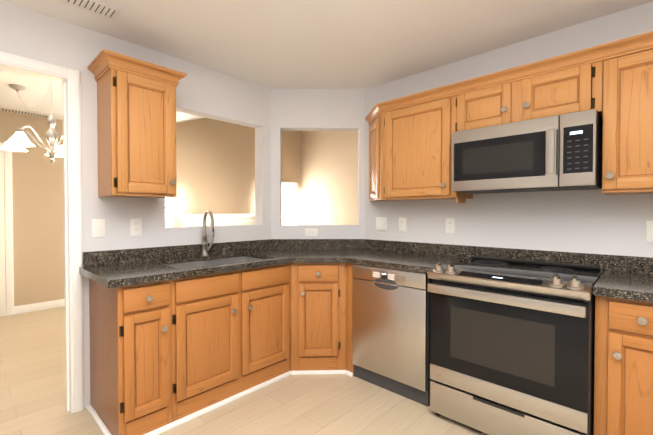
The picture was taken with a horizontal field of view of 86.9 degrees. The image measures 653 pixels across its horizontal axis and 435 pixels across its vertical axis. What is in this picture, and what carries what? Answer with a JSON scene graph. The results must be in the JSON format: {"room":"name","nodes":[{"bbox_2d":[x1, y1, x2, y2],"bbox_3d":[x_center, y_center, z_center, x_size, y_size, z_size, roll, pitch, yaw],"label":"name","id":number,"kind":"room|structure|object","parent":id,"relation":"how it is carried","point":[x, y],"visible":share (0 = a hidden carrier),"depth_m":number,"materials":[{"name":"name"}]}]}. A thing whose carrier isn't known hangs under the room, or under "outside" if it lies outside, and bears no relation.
{"room":"kitchen","nodes":[
{"label":"kitchen","id":0,"kind":"room"},
{"bbox_2d":[0,71,204,122],"bbox_3d":[-0.549,-1.970,2.305,7.720,1.384,8.120,1,1,43],"label":"ceiling","id":1,"kind":"structure","parent":0,"point":[33,94],"depth_m":3.67,"materials":[{"name":"white paint"}]},
{"bbox_2d":[0,107,48,117],"bbox_3d":[-3.839,-1.296,4.096,0.150,0.010,0.900,1,1,43],"label":"ceiling vent","id":2,"kind":"object","parent":1,"relation":"in","point":[23,112],"visible":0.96,"depth_m":4.21,"materials":[{"name":"white"}]},
{"bbox_2d":[0,82,62,163],"bbox_3d":[-2.583,-0.897,3.256,0.962,0.789,0.744,1,1,43],"label":"chandelier","id":3,"kind":"object","parent":1,"relation":"hanging from","point":[18,140],"visible":0.75,"depth_m":3.14,"materials":[{"name":"grey metal"}]},
{"bbox_2d":[0,0,270,407],"bbox_3d":[-1.918,-0.772,1.892,0.120,4.000,4.015,1,1,43],"label":"wall","id":4,"kind":"structure","parent":0,"point":[203,91],"depth_m":2.39,"materials":[{"name":"white paint"}]},
{"bbox_2d":[0,51,83,412],"bbox_3d":[-1.939,0.152,1.872,0.146,2.153,0.993,1,1,43],"label":"door frame","id":5,"kind":"structure","parent":4,"relation":"attached to","point":[69,79],"depth_m":2.16,"materials":[{"name":"white wood"}]},
{"bbox_2d":[92,219,104,237],"bbox_3d":[-1.494,0.066,2.257,0.011,0.122,0.075,1,1,43],"label":"light switch","id":6,"kind":"object","parent":4,"relation":"attached to","point":[98,228],"visible":1,"depth_m":2.26,"materials":[{"name":"white plastic"}]},
{"bbox_2d":[86,403,111,434],"bbox_3d":[-1.336,1.212,2.032,0.570,0.028,0.025,1,1,43],"label":"trim","id":7,"kind":"structure","parent":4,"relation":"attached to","point":[103,427],"depth_m":2.05,"materials":[{"name":"white wood"}]},
{"bbox_2d":[130,218,141,235],"bbox_3d":[-1.339,0.062,2.424,0.008,0.122,0.075,1,1,43],"label":"electrical outlet","id":8,"kind":"object","parent":4,"relation":"attached to","point":[135,226],"visible":1,"depth_m":2.42,"materials":[{"name":"white plastic"}]},
{"bbox_2d":[87,49,186,197],"bbox_3d":[-1.236,-0.557,2.269,0.354,0.829,0.489,1,1,43],"label":"upper cabinet","id":9,"kind":"object","parent":4,"relation":"attached to","point":[136,116],"visible":1,"depth_m":2.15,"materials":[{"name":"brown wood"}]},
{"bbox_2d":[175,214,254,226],"bbox_3d":[-1.795,0.540,6.279,0.265,1.245,1.800,1,1,43],"label":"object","id":10,"kind":"object","parent":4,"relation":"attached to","point":[190,220],"visible":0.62,"depth_m":6.06,"materials":[{"name":"white"}]},
{"bbox_2d":[0,110,300,305],"bbox_3d":[-3.315,-0.817,4.929,0.120,4.000,8.120,1,1,43],"label":"wall","id":11,"kind":"structure","parent":0,"point":[215,165],"depth_m":4.61,"materials":[{"name":"beige paint"}]},
{"bbox_2d":[0,142,13,316],"bbox_3d":[-4.202,0.144,3.849,0.083,2.110,1.040,1,1,43],"label":"door","id":12,"kind":"structure","parent":11,"relation":"in","point":[7,282],"depth_m":4.20,"materials":[{"name":"white wood"}]},
{"bbox_2d":[14,299,64,313],"bbox_3d":[-3.266,1.133,4.912,0.014,0.100,7.880,1,1,43],"label":"baseboard","id":13,"kind":"structure","parent":11,"relation":"attached to","point":[20,309],"depth_m":4.43,"materials":[{"name":"white wood"}]},
{"bbox_2d":[165,197,172,226],"bbox_3d":[-2.769,-0.174,5.393,0.045,1.300,0.730,1,1,43],"label":"window","id":14,"kind":"structure","parent":11,"relation":"in","point":[168,212],"depth_m":5.62,"materials":[{"name":"white"}]},
{"bbox_2d":[282,181,297,224],"bbox_3d":[-0.914,-0.169,7.362,0.045,1.230,0.800,1,1,43],"label":"window","id":15,"kind":"structure","parent":11,"relation":"in","point":[289,203],"depth_m":7.50,"materials":[{"name":"white"}]},
{"bbox_2d":[0,307,487,434],"bbox_3d":[-0.588,1.270,2.445,8.100,0.100,8.400,1,1,43],"label":"floor","id":16,"kind":"structure","parent":0,"point":[32,376],"depth_m":2.24,"materials":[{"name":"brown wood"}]},
{"bbox_2d":[89,279,171,434],"bbox_3d":[-1.203,0.788,2.110,0.643,0.873,0.280,1,1,43],"label":"base cabinet","id":17,"kind":"object","parent":16,"relation":"on","point":[130,359],"visible":0.92,"depth_m":1.92,"materials":[{"name":"brown wood"}]},
{"bbox_2d":[144,371,290,434],"bbox_3d":[-0.691,1.209,2.247,0.031,0.028,1.220,1,1,43],"label":"trim","id":18,"kind":"structure","parent":16,"relation":"on","point":[196,414],"depth_m":2.20,"materials":[{"name":"white wood"}]},
{"bbox_2d":[171,256,289,421],"bbox_3d":[-0.794,0.782,2.544,0.643,0.873,0.911,1,1,43],"label":"base cabinet","id":19,"kind":"object","parent":16,"relation":"on","point":[230,333],"visible":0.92,"depth_m":2.27,"materials":[{"name":"brown wood"}]},
{"bbox_2d":[290,263,345,370],"bbox_3d":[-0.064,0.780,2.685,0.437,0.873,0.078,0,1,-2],"label":"base cabinet","id":20,"kind":"object","parent":16,"relation":"on","point":[317,316],"visible":0.88,"depth_m":2.68,"materials":[{"name":"brown wood"}]},
{"bbox_2d":[291,370,352,376],"bbox_3d":[-0.030,1.203,2.657,0.352,0.028,0.324,1,1,43],"label":"trim","id":21,"kind":"structure","parent":16,"relation":"on","point":[293,372],"depth_m":2.68,"materials":[{"name":"white wood"}]},
{"bbox_2d":[346,263,353,375],"bbox_3d":[0.385,0.777,2.892,0.074,0.873,0.595,1,1,43],"label":"base cabinet","id":22,"kind":"object","parent":16,"relation":"on","point":[349,288],"visible":0.1,"depth_m":2.68,"materials":[{"name":"brown wood"}]},
{"bbox_2d":[352,264,432,406],"bbox_3d":[0.619,0.782,2.631,0.612,0.871,0.604,1,1,43],"label":"dishwasher","id":23,"kind":"object","parent":16,"relation":"on","point":[391,330],"visible":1,"depth_m":2.38,"materials":[{"name":"grey metal"}]},
{"bbox_2d":[427,256,604,434],"bbox_3d":[1.129,0.744,2.075,0.792,0.964,0.712,1,1,43],"label":"range","id":24,"kind":"object","parent":16,"relation":"on","point":[512,346],"visible":0.96,"depth_m":1.82,"materials":[{"name":"grey metal"}]},
{"bbox_2d":[594,295,652,434],"bbox_3d":[1.573,0.794,1.739,0.300,0.873,0.643,1,1,43],"label":"base cabinet","id":25,"kind":"object","parent":16,"relation":"on","point":[623,382],"visible":0.94,"depth_m":1.56,"materials":[{"name":"brown wood"}]},
{"bbox_3d":[1.901,0.799,1.430,0.600,0.873,0.643,1,1,43],"label":"base cabinet","id":26,"kind":"object","parent":16,"relation":"on","visible":0},
{"bbox_2d":[593,270,652,302],"bbox_3d":[1.828,0.339,1.496,1.002,0.040,0.642,1,1,43],"label":"countertop","id":27,"kind":"structure","parent":26,"relation":"on","point":[626,285],"depth_m":1.60,"materials":[{"name":"stone"}]},
{"bbox_2d":[270,88,364,238],"bbox_3d":[-0.085,-0.794,3.348,0.898,4.000,0.120,0,1,-2],"label":"wall","id":28,"kind":"structure","parent":0,"point":[317,109],"depth_m":3.29,"materials":[{"name":"white paint"}]},
{"bbox_2d":[305,228,317,235],"bbox_3d":[-0.145,0.135,3.295,0.122,0.075,0.008,0,1,-2],"label":"electrical outlet","id":29,"kind":"object","parent":28,"relation":"attached to","point":[311,231],"visible":1,"depth_m":3.29,"materials":[{"name":"white plastic"}]},
{"bbox_2d":[2,0,652,88],"bbox_3d":[-0.145,-1.243,0.616,4.440,0.100,4.840,1,1,43],"label":"ceiling","id":30,"kind":"structure","parent":0,"point":[322,44],"depth_m":2.23,"materials":[{"name":"white paint"}]},
{"bbox_2d":[58,0,121,20],"bbox_3d":[-1.455,-1.205,1.834,0.155,0.012,0.615,1,1,43],"label":"ceiling vent","id":31,"kind":"object","parent":30,"relation":"in","point":[102,9],"visible":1,"depth_m":1.97,"materials":[{"name":"white metal"}]},
{"bbox_2d":[301,131,357,224],"bbox_3d":[2.194,-0.822,5.234,7.720,4.000,0.120,1,1,43],"label":"wall","id":32,"kind":"structure","parent":0,"point":[329,177],"depth_m":7.16,"materials":[{"name":"beige paint"}]},
{"bbox_2d":[364,1,652,270],"bbox_3d":[1.686,-0.776,2.140,3.615,4.000,0.120,1,1,43],"label":"wall","id":33,"kind":"structure","parent":0,"point":[595,221],"depth_m":2.36,"materials":[{"name":"white paint"}]},
{"bbox_2d":[376,217,386,230],"bbox_3d":[0.504,0.053,3.175,0.120,0.122,0.011,1,1,43],"label":"light switch","id":34,"kind":"object","parent":33,"relation":"attached to","point":[381,223],"visible":1,"depth_m":3.17,"materials":[{"name":"white plastic"}]},
{"bbox_2d":[369,114,393,201],"bbox_3d":[0.438,-0.516,3.027,0.326,0.725,0.301,1,1,43],"label":"upper cabinet","id":35,"kind":"object","parent":33,"relation":"attached to","point":[375,161],"visible":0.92,"depth_m":2.95,"materials":[{"name":"brown wood"}]},
{"bbox_2d":[399,218,405,231],"bbox_3d":[0.666,0.055,3.025,0.075,0.122,0.008,1,1,43],"label":"electrical outlet","id":36,"kind":"object","parent":33,"relation":"attached to","point":[402,224],"visible":1,"depth_m":3.02,"materials":[{"name":"white plastic"}]},
{"bbox_2d":[381,95,472,202],"bbox_3d":[0.761,-0.494,2.692,0.628,0.760,0.353,1,1,43],"label":"upper cabinet","id":37,"kind":"object","parent":33,"relation":"attached to","point":[416,152],"visible":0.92,"depth_m":2.56,"materials":[{"name":"brown wood"}]},
{"bbox_2d":[446,218,454,233],"bbox_3d":[0.979,0.060,2.729,0.075,0.122,0.008,1,1,43],"label":"electrical outlet","id":38,"kind":"object","parent":33,"relation":"attached to","point":[450,225],"visible":1,"depth_m":2.72,"materials":[{"name":"white plastic"}]},
{"bbox_2d":[365,31,652,125],"bbox_3d":[1.264,-0.881,2.194,2.725,0.070,0.323,1,1,43],"label":"crown molding","id":39,"kind":"structure","parent":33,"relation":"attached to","point":[626,46],"depth_m":2.06,"materials":[{"name":"brown wood"}]},
{"bbox_2d":[455,61,602,131],"bbox_3d":[1.272,-0.723,2.206,0.796,0.287,0.353,1,1,43],"label":"upper cabinet","id":40,"kind":"object","parent":33,"relation":"attached to","point":[572,90],"visible":0.85,"depth_m":2.05,"materials":[{"name":"brown wood"}]},
{"bbox_2d":[452,109,602,193],"bbox_3d":[1.240,-0.374,2.179,0.765,0.400,0.436,1,1,43],"label":"microwave","id":41,"kind":"object","parent":40,"relation":"attached to","point":[561,152],"visible":0.98,"depth_m":2.00,"materials":[{"name":"grey metal"}]},
{"bbox_2d":[602,49,652,194],"bbox_3d":[1.731,-0.498,1.777,0.460,0.725,0.353,1,1,43],"label":"upper cabinet","id":42,"kind":"object","parent":33,"relation":"attached to","point":[627,145],"visible":1,"depth_m":1.76,"materials":[{"name":"brown wood"}]},
{"bbox_2d":[646,221,652,241],"bbox_3d":[1.835,0.075,1.921,0.075,0.122,0.011,1,1,43],"label":"light switch","id":43,"kind":"object","parent":33,"relation":"attached to","point":[649,231],"visible":1,"depth_m":1.94,"materials":[{"name":"white plastic"}]},
{"bbox_3d":[-0.077,0.773,3.118,0.901,0.873,0.901,1,1,43],"label":"base cabinet","id":44,"kind":"object","parent":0,"visible":0},
{"bbox_2d":[79,260,174,272],"bbox_3d":[-1.192,0.330,2.107,0.420,0.040,0.410,1,1,43],"label":"countertop","id":45,"kind":"structure","parent":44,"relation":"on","point":[130,267],"depth_m":2.16,"materials":[{"name":"stone"}]},
{"bbox_2d":[79,249,326,287],"bbox_3d":[-0.594,0.321,2.741,0.660,0.040,2.152,1,1,43],"label":"countertop","id":46,"kind":"structure","parent":44,"relation":"on","point":[122,274],"depth_m":2.16,"materials":[{"name":"stone"}]},
{"bbox_2d":[201,210,214,255],"bbox_3d":[-0.911,0.118,2.715,0.171,0.363,0.109,1,1,43],"label":"faucet","id":47,"kind":"object","parent":46,"relation":"on","point":[205,248],"visible":1,"depth_m":2.72,"materials":[{"name":"grey metal"}]},
{"bbox_2d":[167,257,260,268],"bbox_3d":[-0.797,0.444,2.534,0.501,0.218,0.796,1,1,43],"label":"sink","id":48,"kind":"object","parent":46,"relation":"in","point":[207,263],"visible":0.08,"depth_m":2.67,"materials":[{"name":"silver metal"}]},
{"bbox_2d":[303,249,314,252],"bbox_3d":[-0.080,0.307,3.286,0.420,0.030,0.652,1,1,43],"label":"backsplash","id":49,"kind":"structure","parent":44,"relation":"on","point":[304,250],"depth_m":3.11,"materials":[{"name":"stone"}]},
{"bbox_2d":[291,249,466,272],"bbox_3d":[0.414,0.322,2.615,0.979,0.040,0.952,1,1,43],"label":"countertop","id":50,"kind":"structure","parent":44,"relation":"on","point":[414,262],"depth_m":2.64,"materials":[{"name":"stone"}]},
{"bbox_2d":[82,239,652,273],"bbox_3d":[0.427,0.268,1.791,3.447,0.092,2.132,1,1,43],"label":"backsplash","id":51,"kind":"structure","parent":50,"relation":"on","point":[634,264],"depth_m":2.55,"materials":[{"name":"stone"}]}
]}

